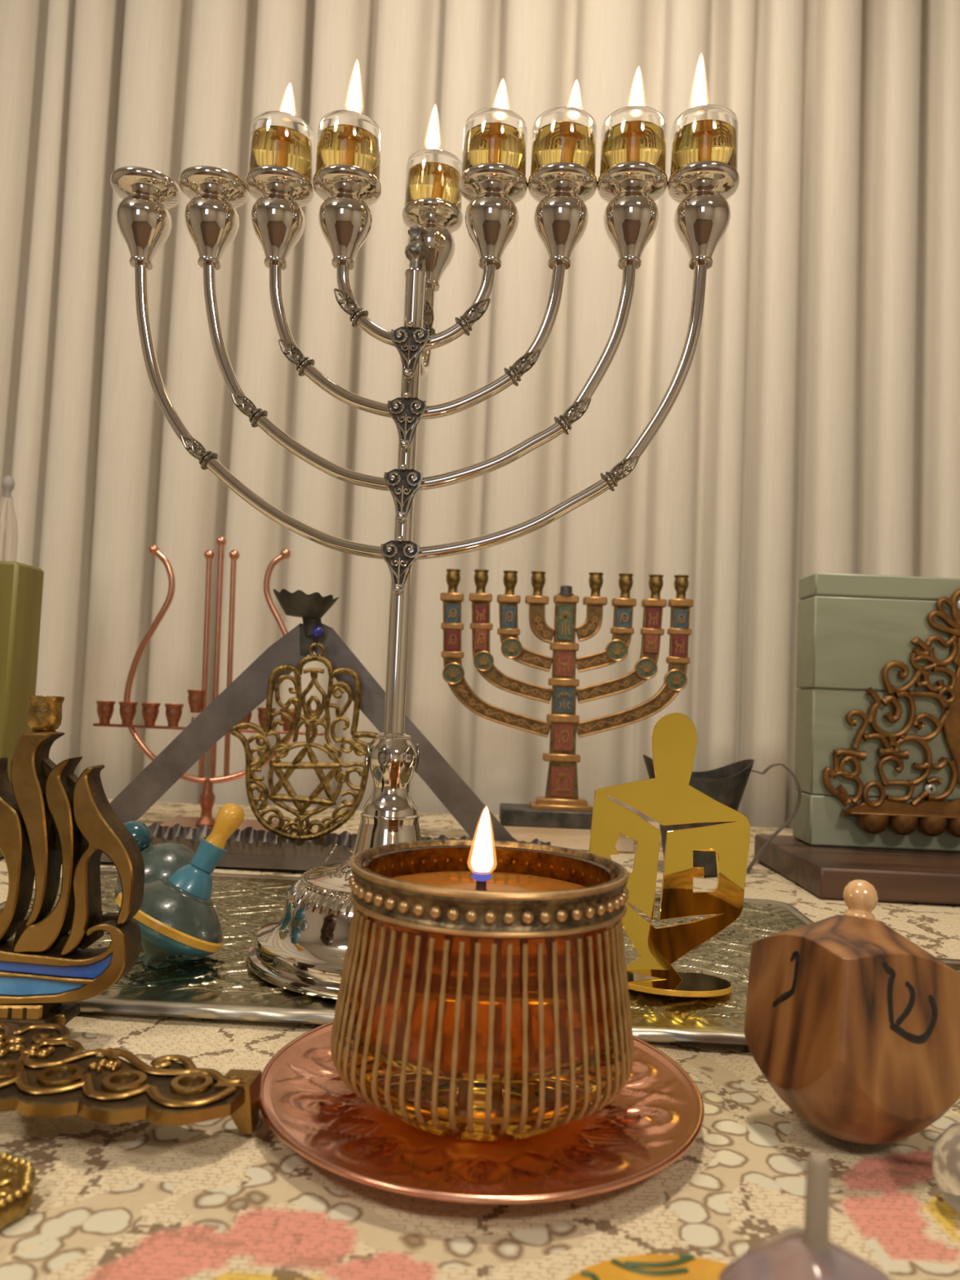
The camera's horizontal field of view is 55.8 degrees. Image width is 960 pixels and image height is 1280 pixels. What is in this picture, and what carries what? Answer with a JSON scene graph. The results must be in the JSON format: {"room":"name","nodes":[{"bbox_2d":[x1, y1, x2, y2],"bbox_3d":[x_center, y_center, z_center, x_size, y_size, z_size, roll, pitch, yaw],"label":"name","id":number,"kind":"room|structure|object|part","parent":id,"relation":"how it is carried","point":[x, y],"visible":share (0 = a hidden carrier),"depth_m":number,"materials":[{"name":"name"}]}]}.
{"room":"dining room","nodes":[
{"label":"dining room","id":0,"kind":"room"},
{"bbox_3d":[0.063,-1.515,-0.606,4.600,0.050,4.620,2,-3,0],"label":"ceiling","id":1,"kind":"structure","parent":0,"visible":0},
{"bbox_3d":[0.056,-1.334,1.387,3.000,0.024,0.024,2,-3,0],"label":"rail","id":2,"kind":"object","parent":1,"relation":"attached to","visible":0},
{"bbox_2d":[0,0,959,828],"bbox_3d":[0.031,-0.189,1.341,3.120,2.260,0.094,2,-3,0],"label":"curtain","id":3,"kind":"object","parent":2,"relation":"hanging from","point":[812,426],"visible":0.47,"depth_m":1.33,"materials":[{"name":"white fabric"}]},
{"bbox_3d":[-0.038,0.899,-0.741,4.600,0.050,4.620,2,-3,0],"label":"floor","id":4,"kind":"structure","parent":0,"visible":0},
{"bbox_3d":[-0.024,0.578,0.649,1.900,0.746,1.060,2,-3,0],"label":"table","id":5,"kind":"object","parent":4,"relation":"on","visible":0},
{"bbox_2d":[0,798,959,1279],"bbox_3d":[-0.009,0.204,0.670,1.940,0.002,1.100,2,-3,0],"label":"tablecloth","id":6,"kind":"object","parent":5,"relation":"on","point":[144,1199],"visible":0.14,"depth_m":0.30,"materials":[{"name":"fabric"}]},
{"bbox_2d":[0,1152,35,1231],"bbox_3d":[-0.158,0.170,0.277,0.039,0.008,0.039,1,-3,22],"label":"medallion","id":7,"kind":"object","parent":6,"relation":"on","point":[17,1177],"visible":1,"depth_m":0.28,"materials":[{"name":"gold metal"}]},
{"bbox_2d":[0,560,44,857],"bbox_3d":[-0.501,0.059,0.823,0.170,0.262,0.052,2,-3,0],"label":"block","id":8,"kind":"object","parent":6,"relation":"on","point":[21,584],"visible":0.65,"depth_m":0.81,"materials":[{"name":"green paint"}]},
{"bbox_2d":[0,475,17,561],"bbox_3d":[-0.597,-0.002,1.120,0.030,0.408,0.030,2,-3,0],"label":"bottle","id":9,"kind":"object","parent":8,"relation":"on","point":[8,522],"visible":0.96,"depth_m":1.12,"materials":[{"name":"clear glass"}]},
{"bbox_2d":[0,695,262,1134],"bbox_3d":[-0.185,0.102,0.381,0.231,0.154,0.108,-1,-4,43],"label":"ship menorah","id":10,"kind":"object","parent":6,"relation":"on","point":[50,815],"visible":1,"depth_m":0.41,"materials":[{"name":"gold metal"}]},
{"bbox_2d":[26,695,64,733],"bbox_3d":[-0.203,0.035,0.424,0.016,0.017,0.016,2,-3,0],"label":"candle cup","id":11,"kind":"object","parent":10,"relation":"on","point":[44,716],"depth_m":0.42,"materials":[{"name":"gold metal"}]},
{"bbox_3d":[-0.148,0.162,0.332,0.123,0.005,0.056,1,-4,25],"label":"bar plate","id":12,"kind":"part","parent":10,"relation":"part of","materials":[{"name":"gold metal"}]},
{"bbox_2d":[93,536,324,831],"bbox_3d":[-0.298,0.046,1.018,0.254,0.328,0.110,2,-3,0],"label":"lyre menorah","id":13,"kind":"object","parent":6,"relation":"on","point":[197,699],"visible":0.8,"depth_m":1.01,"materials":[{"name":"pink metal"}]},
{"bbox_2d":[95,700,115,724],"bbox_3d":[-0.417,0.080,1.008,0.021,0.025,0.021,2,-3,0],"label":"candle cup","id":14,"kind":"object","parent":13,"relation":"on","point":[105,708],"depth_m":1.00,"materials":[{"name":"orange metal"}]},
{"bbox_2d":[118,701,137,724],"bbox_3d":[-0.392,0.082,1.008,0.021,0.025,0.021,2,-3,0],"label":"candle cup","id":15,"kind":"object","parent":13,"relation":"on","point":[127,709],"depth_m":1.00,"materials":[{"name":"orange metal"}]},
{"bbox_2d":[141,702,160,725],"bbox_3d":[-0.366,0.083,1.008,0.021,0.025,0.021,2,-3,0],"label":"candle cup","id":16,"kind":"object","parent":13,"relation":"on","point":[150,711],"depth_m":1.00,"materials":[{"name":"orange metal"}]},
{"bbox_2d":[164,703,184,726],"bbox_3d":[-0.341,0.084,1.008,0.021,0.025,0.021,2,-3,0],"label":"candle cup","id":17,"kind":"object","parent":13,"relation":"on","point":[173,711],"depth_m":1.00,"materials":[{"name":"orange metal"}]},
{"bbox_2d":[186,689,206,712],"bbox_3d":[-0.316,0.068,1.007,0.021,0.025,0.021,2,-3,0],"label":"cup","id":18,"kind":"object","parent":13,"relation":"on","point":[197,699],"depth_m":1.00,"materials":[{"name":"orange metal"}]},
{"bbox_3d":[-0.304,0.179,1.011,0.022,0.053,0.022,2,-3,0],"label":"post","id":19,"kind":"part","parent":13,"relation":"part of","materials":[{"name":"orange metal"}]},
{"bbox_3d":[-0.292,0.208,1.009,0.123,0.003,0.110,2,-3,0],"label":"plate","id":20,"kind":"part","parent":13,"relation":"part of","materials":[{"name":"orange metal"}]},
{"bbox_2d":[238,711,252,729],"bbox_3d":[-0.263,0.087,1.008,0.021,0.025,0.021,2,-3,0],"label":"candle cup","id":21,"kind":"object","parent":13,"relation":"on","point":[248,717],"depth_m":1.00,"materials":[{"name":"orange metal"}]},
{"bbox_2d":[257,706,275,728],"bbox_3d":[-0.238,0.088,1.008,0.021,0.025,0.021,2,-3,0],"label":"candle cup","id":22,"kind":"object","parent":13,"relation":"on","point":[261,714],"depth_m":1.00,"materials":[{"name":"orange metal"}]},
{"bbox_2d":[280,708,297,731],"bbox_3d":[-0.213,0.089,1.008,0.021,0.025,0.021,2,-3,0],"label":"candle cup","id":23,"kind":"object","parent":13,"relation":"on","point":[286,726],"depth_m":1.00,"materials":[{"name":"orange metal"}]},
{"bbox_2d":[302,709,319,732],"bbox_3d":[-0.188,0.090,1.008,0.021,0.025,0.021,2,-3,0],"label":"candle cup","id":24,"kind":"object","parent":13,"relation":"on","point":[313,710],"depth_m":1.00,"materials":[{"name":"orange metal"}]},
{"bbox_2d":[61,588,551,871],"bbox_3d":[-0.162,0.080,0.832,0.468,0.250,0.073,2,-3,0],"label":"menorah","id":25,"kind":"object","parent":6,"relation":"on","point":[248,848],"visible":0.52,"depth_m":0.83,"materials":[{"name":"grey metal"}]},
{"bbox_2d":[229,621,378,846],"bbox_3d":[-0.158,0.092,0.816,0.138,0.220,0.011,2,-3,1],"label":"hamsa","id":26,"kind":"object","parent":25,"relation":"hanging from","point":[276,765],"visible":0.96,"depth_m":0.81,"materials":[{"name":"gold metal"}]},
{"bbox_3d":[-0.147,-0.006,0.822,0.002,0.021,0.003,3,-3,-12],"label":"cord","id":27,"kind":"part","parent":26,"relation":"part of","materials":[{"name":"black paint"}]},
{"bbox_2d":[0,867,813,1047],"bbox_3d":[-0.043,0.193,0.590,0.579,0.006,0.309,2,-3,2],"label":"tray","id":28,"kind":"object","parent":6,"relation":"on","point":[222,984],"visible":0.26,"depth_m":0.49,"materials":[{"name":"silver metal"}]},
{"bbox_2d":[114,820,195,898],"bbox_3d":[-0.203,0.150,0.577,0.055,0.067,0.055,-1,-4,43],"label":"painted dreidel","id":29,"kind":"object","parent":28,"relation":"on","point":[161,860],"visible":0.27,"depth_m":0.56,"materials":[{"name":"teal paint"}]},
{"bbox_3d":[-0.221,0.127,0.578,0.023,0.023,0.023,2,-3,0],"label":"ball handle","id":30,"kind":"part","parent":29,"relation":"part of","materials":[{"name":"teal paint"}]},
{"bbox_2d":[115,802,244,965],"bbox_3d":[-0.170,0.136,0.507,0.065,0.089,0.064,2,-3,0],"label":"painted dreidel","id":31,"kind":"object","parent":28,"relation":"on","point":[176,914],"visible":0.94,"depth_m":0.49,"materials":[{"name":"green paint"}]},
{"bbox_3d":[-0.146,0.107,0.520,0.020,0.026,0.017,2,-3,0],"label":"handle","id":32,"kind":"part","parent":31,"relation":"part of","materials":[{"name":"yellow paint"}]},
{"bbox_2d":[110,160,739,999],"bbox_3d":[-0.048,-0.054,0.548,0.385,0.484,0.162,2,-3,5],"label":"silver menorah","id":33,"kind":"object","parent":28,"relation":"on","point":[302,949],"visible":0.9,"depth_m":0.54,"materials":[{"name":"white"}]},
{"bbox_2d":[110,166,181,270],"bbox_3d":[-0.211,-0.261,0.570,0.042,0.052,0.042,2,-3,5],"label":"candle cup","id":34,"kind":"object","parent":33,"relation":"on","point":[144,219],"depth_m":0.56,"materials":[{"name":"silver metal"}]},
{"bbox_2d":[178,165,248,270],"bbox_3d":[-0.168,-0.259,0.566,0.042,0.052,0.042,2,-3,5],"label":"candle cup","id":35,"kind":"object","parent":33,"relation":"on","point":[211,218],"depth_m":0.56,"materials":[{"name":"silver metal"}]},
{"bbox_2d":[244,164,314,270],"bbox_3d":[-0.126,-0.258,0.563,0.042,0.052,0.042,2,-3,5],"label":"candle cup","id":36,"kind":"object","parent":33,"relation":"on","point":[280,193],"depth_m":0.55,"materials":[{"name":"silver metal"}]},
{"bbox_2d":[248,83,315,183],"bbox_3d":[-0.123,-0.316,0.566,0.039,0.068,0.039,2,-3,5],"label":"light","id":37,"kind":"object","parent":33,"relation":"on","point":[282,138],"visible":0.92,"depth_m":0.55,"materials":[{"name":"clear glass"}]},
{"bbox_2d":[312,164,381,270],"bbox_3d":[-0.083,-0.256,0.559,0.042,0.052,0.042,2,-3,5],"label":"candle cup","id":38,"kind":"object","parent":33,"relation":"on","point":[347,192],"depth_m":0.55,"materials":[{"name":"silver metal"}]},
{"bbox_2d":[315,60,381,181],"bbox_3d":[-0.080,-0.321,0.562,0.039,0.083,0.039,2,-3,5],"label":"light","id":39,"kind":"object","parent":33,"relation":"on","point":[350,136],"visible":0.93,"depth_m":0.55,"materials":[{"name":"clear glass"}]},
{"bbox_3d":[-0.045,-0.084,0.545,0.013,0.284,0.013,2,-3,5],"label":"stem","id":40,"kind":"part","parent":33,"relation":"part of","materials":[{"name":"silver metal"}]},
{"bbox_3d":[-0.038,-0.207,0.588,0.008,0.069,0.067,2,-3,3],"label":"servant rod","id":41,"kind":"part","parent":33,"relation":"part of","materials":[{"name":"silver metal"}]},
{"bbox_2d":[401,197,463,292],"bbox_3d":[-0.034,-0.266,0.621,0.042,0.052,0.042,2,-3,5],"label":"candle cup","id":42,"kind":"object","parent":33,"relation":"on","point":[441,218],"depth_m":0.61,"materials":[{"name":"silver metal"}]},
{"bbox_2d":[404,104,462,209],"bbox_3d":[-0.031,-0.331,0.624,0.039,0.082,0.039,2,-3,5],"label":"light","id":43,"kind":"object","parent":33,"relation":"on","point":[432,172],"visible":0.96,"depth_m":0.61,"materials":[{"name":"clear glass"}]},
{"bbox_2d":[458,162,528,270],"bbox_3d":[0.007,-0.253,0.551,0.042,0.052,0.042,2,-3,5],"label":"candle cup","id":44,"kind":"object","parent":33,"relation":"on","point":[492,190],"depth_m":0.54,"materials":[{"name":"silver metal"}]},
{"bbox_2d":[462,79,527,176],"bbox_3d":[0.010,-0.311,0.554,0.039,0.069,0.039,2,-3,5],"label":"light","id":45,"kind":"object","parent":33,"relation":"on","point":[498,134],"visible":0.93,"depth_m":0.54,"materials":[{"name":"clear glass"}]},
{"bbox_2d":[527,162,597,269],"bbox_3d":[0.049,-0.252,0.547,0.042,0.052,0.042,2,-3,5],"label":"candle cup","id":46,"kind":"object","parent":33,"relation":"on","point":[561,190],"depth_m":0.54,"materials":[{"name":"silver metal"}]},
{"bbox_2d":[530,80,596,174],"bbox_3d":[0.051,-0.309,0.551,0.039,0.067,0.039,2,-3,5],"label":"light","id":47,"kind":"object","parent":33,"relation":"on","point":[564,134],"visible":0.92,"depth_m":0.53,"materials":[{"name":"clear glass"}]},
{"bbox_2d":[596,161,667,270],"bbox_3d":[0.090,-0.250,0.544,0.042,0.052,0.042,2,-3,5],"label":"candle cup","id":48,"kind":"object","parent":33,"relation":"on","point":[631,189],"depth_m":0.53,"materials":[{"name":"silver metal"}]},
{"bbox_2d":[599,66,666,176],"bbox_3d":[0.093,-0.311,0.547,0.039,0.075,0.039,2,-3,5],"label":"light","id":49,"kind":"object","parent":33,"relation":"on","point":[636,131],"visible":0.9,"depth_m":0.53,"materials":[{"name":"clear glass"}]},
{"bbox_2d":[666,160,739,270],"bbox_3d":[0.132,-0.248,0.540,0.042,0.052,0.042,2,-3,5],"label":"candle cup","id":50,"kind":"object","parent":33,"relation":"on","point":[701,189],"depth_m":0.53,"materials":[{"name":"silver metal"}]},
{"bbox_2d":[670,54,738,175],"bbox_3d":[0.135,-0.313,0.544,0.039,0.083,0.039,2,-3,5],"label":"light","id":51,"kind":"object","parent":33,"relation":"on","point":[704,131],"visible":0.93,"depth_m":0.53,"materials":[{"name":"clear glass"}]},
{"bbox_2d":[588,712,750,997],"bbox_3d":[0.104,0.119,0.512,0.078,0.155,0.066,0,-4,34],"label":"dreidel","id":52,"kind":"object","parent":28,"relation":"on","point":[668,798],"visible":0.92,"depth_m":0.52,"materials":[{"name":"gold metal"}]},
{"bbox_2d":[257,1021,704,1204],"bbox_3d":[0.000,0.181,0.365,0.175,0.010,0.175,4,-4,-31],"label":"plate","id":53,"kind":"object","parent":6,"relation":"on","point":[658,1115],"visible":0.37,"depth_m":0.32,"materials":[{"name":"orange metal"}]},
{"bbox_2d":[330,807,634,1141],"bbox_3d":[0.002,0.125,0.369,0.121,0.116,0.121,-1,-4,43],"label":"candle","id":54,"kind":"object","parent":53,"relation":"on","point":[483,991],"visible":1,"depth_m":0.32,"materials":[{"name":"gold glass"}]},
{"bbox_2d":[440,568,693,853],"bbox_3d":[0.091,0.074,0.995,0.279,0.302,0.054,2,-3,0],"label":"enamel menorah","id":55,"kind":"object","parent":6,"relation":"on","point":[562,819],"visible":1,"depth_m":1.00,"materials":[{"name":"brown metal"}]},
{"bbox_3d":[-0.030,0.000,0.998,0.015,0.023,0.004,2,-3,0],"label":"enamel panel","id":56,"kind":"part","parent":55,"relation":"part of","materials":[{"name":"red ceramic"}]},
{"bbox_3d":[-0.030,-0.029,0.999,0.015,0.021,0.004,2,-3,0],"label":"enamel panel","id":57,"kind":"part","parent":55,"relation":"part of","materials":[{"name":"blue stone"}]},
{"bbox_2d":[445,568,461,593],"bbox_3d":[-0.030,-0.064,1.005,0.017,0.028,0.017,2,-3,0],"label":"candle cup","id":58,"kind":"object","parent":55,"relation":"on","point":[453,575],"depth_m":1.00,"materials":[{"name":"gold metal"}]},
{"bbox_3d":[0.001,-0.001,0.998,0.014,0.024,0.004,2,-3,0],"label":"enamel panel","id":59,"kind":"part","parent":55,"relation":"part of","materials":[{"name":"red brick"}]},
{"bbox_3d":[0.001,-0.028,0.999,0.014,0.022,0.004,2,-3,0],"label":"enamel panel","id":60,"kind":"part","parent":55,"relation":"part of","materials":[{"name":"red ceramic"}]},
{"bbox_2d":[474,568,488,593],"bbox_3d":[0.001,-0.064,1.005,0.017,0.028,0.017,2,-3,0],"label":"candle cup","id":61,"kind":"object","parent":55,"relation":"on","point":[481,575],"depth_m":1.00,"materials":[{"name":"gold metal"}]},
{"bbox_3d":[0.017,0.031,0.997,0.121,0.146,0.002,2,-3,0],"label":"rail","id":62,"kind":"part","parent":55,"relation":"part of","materials":[{"name":"brown metal"}]},
{"bbox_3d":[0.028,0.025,0.997,0.108,0.134,0.002,2,-3,0],"label":"rail","id":63,"kind":"part","parent":55,"relation":"part of","materials":[{"name":"brown metal"}]},
{"bbox_3d":[0.032,-0.025,0.999,0.015,0.025,0.004,2,-3,0],"label":"enamel panel","id":64,"kind":"part","parent":55,"relation":"part of","materials":[{"name":"blue stone"}]},
{"bbox_2d":[502,570,517,595],"bbox_3d":[0.033,-0.062,1.005,0.017,0.028,0.017,2,-3,0],"label":"candle cup","id":65,"kind":"object","parent":55,"relation":"on","point":[510,578],"depth_m":1.00,"materials":[{"name":"gold metal"}]},
{"bbox_3d":[0.034,0.013,0.998,0.090,0.109,0.002,2,-3,0],"label":"rail","id":66,"kind":"part","parent":55,"relation":"part of","materials":[{"name":"brown metal"}]},
{"bbox_3d":[0.044,0.007,0.998,0.076,0.097,0.002,2,-3,0],"label":"rail","id":67,"kind":"part","parent":55,"relation":"part of","materials":[{"name":"brown metal"}]},
{"bbox_3d":[0.049,-0.004,0.999,0.058,0.075,0.002,2,-3,0],"label":"rail","id":68,"kind":"part","parent":55,"relation":"part of","materials":[{"name":"brown metal"}]},
{"bbox_3d":[0.060,-0.010,0.999,0.044,0.062,0.002,2,-3,0],"label":"rail","id":69,"kind":"part","parent":55,"relation":"part of","materials":[{"name":"brown metal"}]},
{"bbox_2d":[531,571,546,595],"bbox_3d":[0.064,-0.062,1.005,0.017,0.028,0.017,2,-3,0],"label":"candle cup","id":70,"kind":"object","parent":55,"relation":"on","point":[538,578],"depth_m":1.00,"materials":[{"name":"gold metal"}]},
{"bbox_3d":[0.067,-0.019,1.000,0.026,0.044,0.002,2,-3,0],"label":"rail","id":71,"kind":"part","parent":55,"relation":"part of","materials":[{"name":"brown metal"}]},
{"bbox_3d":[0.076,-0.025,1.000,0.015,0.031,0.002,2,-3,0],"label":"rail","id":72,"kind":"part","parent":55,"relation":"part of","materials":[{"name":"brown metal"}]},
{"bbox_3d":[0.090,0.154,0.989,0.025,0.032,0.004,2,-3,0],"label":"enamel panel","id":73,"kind":"part","parent":55,"relation":"part of","materials":[{"name":"red brick"}]},
{"bbox_3d":[0.091,0.106,0.992,0.021,0.029,0.004,2,-3,0],"label":"enamel panel","id":74,"kind":"part","parent":55,"relation":"part of","materials":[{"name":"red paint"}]},
{"bbox_3d":[0.092,0.066,0.994,0.020,0.027,0.004,2,-3,0],"label":"enamel panel","id":75,"kind":"part","parent":55,"relation":"part of","materials":[{"name":"blue stone"}]},
{"bbox_3d":[0.092,0.026,0.996,0.019,0.028,0.004,2,-3,0],"label":"enamel panel","id":76,"kind":"part","parent":55,"relation":"part of","materials":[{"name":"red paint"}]},
{"bbox_3d":[0.094,-0.019,0.999,0.016,0.038,0.004,2,-3,0],"label":"enamel panel","id":77,"kind":"part","parent":55,"relation":"part of","materials":[{"name":"teal ceramic"}]},
{"bbox_2d":[557,585,574,596],"bbox_3d":[0.096,-0.054,1.005,0.019,0.012,0.019,2,-3,0],"label":"socket","id":78,"kind":"object","parent":55,"relation":"attached to","point":[565,590],"depth_m":1.00,"materials":[{"name":"metal"}]},
{"bbox_3d":[0.113,-0.026,1.000,0.015,0.030,0.002,2,-3,0],"label":"rail","id":79,"kind":"part","parent":55,"relation":"part of","materials":[{"name":"brown metal"}]},
{"bbox_3d":[0.122,-0.019,1.000,0.025,0.043,0.002,2,-3,0],"label":"rail","id":80,"kind":"part","parent":55,"relation":"part of","materials":[{"name":"brown metal"}]},
{"bbox_2d":[588,572,603,596],"bbox_3d":[0.128,-0.060,1.005,0.017,0.028,0.017,2,-3,0],"label":"candle cup","id":81,"kind":"object","parent":55,"relation":"on","point":[596,580],"depth_m":1.00,"materials":[{"name":"gold metal"}]},
{"bbox_3d":[0.128,-0.009,0.999,0.044,0.064,0.002,2,-3,0],"label":"rail","id":82,"kind":"part","parent":55,"relation":"part of","materials":[{"name":"brown metal"}]},
{"bbox_3d":[0.139,-0.002,0.999,0.057,0.076,0.002,2,-3,0],"label":"rail","id":83,"kind":"part","parent":55,"relation":"part of","materials":[{"name":"brown metal"}]},
{"bbox_3d":[0.145,0.008,0.998,0.076,0.099,0.002,2,-3,0],"label":"rail","id":84,"kind":"part","parent":55,"relation":"part of","materials":[{"name":"brown metal"}]},
{"bbox_3d":[0.155,0.015,0.998,0.089,0.112,0.002,2,-3,0],"label":"rail","id":85,"kind":"part","parent":55,"relation":"part of","materials":[{"name":"brown metal"}]},
{"bbox_3d":[0.158,-0.024,0.999,0.016,0.021,0.004,2,-3,0],"label":"enamel panel","id":86,"kind":"part","parent":55,"relation":"part of","materials":[{"name":"blue stone"}]},
{"bbox_3d":[0.160,0.028,0.997,0.104,0.136,0.002,2,-3,0],"label":"rail","id":87,"kind":"part","parent":55,"relation":"part of","materials":[{"name":"brown metal"}]},
{"bbox_2d":[618,573,633,598],"bbox_3d":[0.161,-0.059,1.005,0.017,0.028,0.017,2,-3,0],"label":"candle cup","id":88,"kind":"object","parent":55,"relation":"on","point":[625,580],"depth_m":1.00,"materials":[{"name":"gold metal"}]},
{"bbox_3d":[0.170,0.035,0.997,0.118,0.150,0.002,2,-3,0],"label":"rail","id":89,"kind":"part","parent":55,"relation":"part of","materials":[{"name":"brown metal"}]},
{"bbox_3d":[0.189,0.004,0.998,0.015,0.020,0.004,2,-3,0],"label":"enamel panel","id":90,"kind":"part","parent":55,"relation":"part of","materials":[{"name":"red brick"}]},
{"bbox_3d":[0.191,-0.024,1.000,0.014,0.023,0.004,2,-3,0],"label":"enamel panel","id":91,"kind":"part","parent":55,"relation":"part of","materials":[{"name":"red ceramic"}]},
{"bbox_2d":[648,574,663,599],"bbox_3d":[0.195,-0.058,1.005,0.017,0.028,0.017,2,-3,0],"label":"candle cup","id":92,"kind":"object","parent":55,"relation":"on","point":[655,582],"depth_m":1.00,"materials":[{"name":"gold metal"}]},
{"bbox_3d":[0.220,0.006,0.998,0.015,0.026,0.004,2,-3,0],"label":"enamel panel","id":93,"kind":"part","parent":55,"relation":"part of","materials":[{"name":"red ceramic"}]},
{"bbox_3d":[0.221,-0.023,0.999,0.015,0.021,0.004,2,-3,0],"label":"enamel panel","id":94,"kind":"part","parent":55,"relation":"part of","materials":[{"name":"blue stone"}]},
{"bbox_2d":[674,574,688,599],"bbox_3d":[0.223,-0.058,1.005,0.017,0.028,0.017,2,-3,0],"label":"candle cup","id":95,"kind":"object","parent":55,"relation":"on","point":[681,581],"depth_m":1.00,"materials":[{"name":"gold metal"}]},
{"bbox_2d":[565,1253,728,1279],"bbox_3d":[0.052,0.173,0.211,0.084,0.012,0.084,2,-3,0],"label":"disc","id":96,"kind":"object","parent":6,"relation":"on","point":[682,1266],"visible":0.99,"depth_m":0.24,"materials":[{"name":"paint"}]},
{"bbox_2d":[642,754,801,875],"bbox_3d":[0.234,0.170,0.883,0.155,0.110,0.079,2,-3,0],"label":"jug","id":97,"kind":"object","parent":6,"relation":"on","point":[726,784],"visible":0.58,"depth_m":0.86,"materials":[{"name":"metal"}]},
{"bbox_3d":[0.285,0.174,0.883,0.053,0.107,0.006,2,-3,0],"label":"heart handle","id":98,"kind":"part","parent":97,"relation":"part of","materials":[{"name":"grey metal"}]},
{"bbox_2d":[718,1153,891,1279],"bbox_3d":[0.072,0.146,0.197,0.031,0.066,0.031,5,-4,-38],"label":"dreidel","id":99,"kind":"object","parent":6,"relation":"on","point":[808,1252],"visible":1,"depth_m":0.20,"materials":[{"name":"silver"}]},
{"bbox_2d":[743,879,959,1144],"bbox_3d":[0.146,0.144,0.355,0.070,0.095,0.070,3,-3,-17],"label":"dreidel","id":100,"kind":"object","parent":6,"relation":"on","point":[854,1025],"visible":1,"depth_m":0.33,"materials":[{"name":"brown wood"}]},
{"bbox_3d":[0.154,0.106,0.367,0.014,0.018,0.014,2,-3,0],"label":"knob","id":101,"kind":"part","parent":100,"relation":"part of","materials":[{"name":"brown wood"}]},
{"bbox_2d":[754,572,959,904],"bbox_3d":[0.462,0.085,0.873,0.334,0.298,0.186,2,-3,0],"label":"menorah","id":102,"kind":"object","parent":6,"relation":"on","point":[877,737],"visible":1,"depth_m":0.90,"materials":[{"name":"green paint"}]},
{"bbox_2d":[857,813,888,834],"bbox_3d":[0.381,0.177,0.878,0.028,0.020,0.028,2,-3,0],"label":"cup","id":103,"kind":"object","parent":102,"relation":"on","point":[867,824],"depth_m":0.87,"materials":[{"name":"brown metal"}]},
{"bbox_2d":[841,808,959,818],"bbox_3d":[0.479,0.172,0.879,0.248,0.002,0.024,2,-3,0],"label":"shelf","id":104,"kind":"object","parent":102,"relation":"attached to","point":[846,813],"depth_m":0.88,"materials":[{"name":"brown metal"}]},
{"bbox_2d":[888,815,918,835],"bbox_3d":[0.409,0.179,0.878,0.028,0.020,0.028,2,-3,0],"label":"cup","id":105,"kind":"object","parent":102,"relation":"on","point":[897,824],"depth_m":0.87,"materials":[{"name":"brown metal"}]},
{"bbox_2d":[916,816,947,836],"bbox_3d":[0.437,0.180,0.878,0.028,0.020,0.028,2,-3,0],"label":"cup","id":106,"kind":"object","parent":102,"relation":"on","point":[926,826],"depth_m":0.87,"materials":[{"name":"brown metal"}]},
{"bbox_2d":[946,817,959,837],"bbox_3d":[0.465,0.181,0.878,0.028,0.020,0.028,2,-3,0],"label":"cup","id":107,"kind":"object","parent":102,"relation":"on","point":[953,824],"depth_m":0.87,"materials":[{"name":"brown metal"}]},
{"bbox_2d":[931,1121,959,1212],"bbox_3d":[0.168,0.169,0.301,0.033,0.040,0.033,2,-3,0],"label":"glass ball","id":108,"kind":"object","parent":6,"relation":"on","point":[945,1154],"visible":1,"depth_m":0.30,"materials":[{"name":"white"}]},
{"bbox_2d":[937,958,959,973],"bbox_3d":[0.390,0.205,0.487,0.257,0.006,0.187,2,-3,2],"label":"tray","id":109,"kind":"object","parent":6,"relation":"on","point":[954,964],"visible":0.09,"depth_m":0.57,"materials":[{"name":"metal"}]}
]}

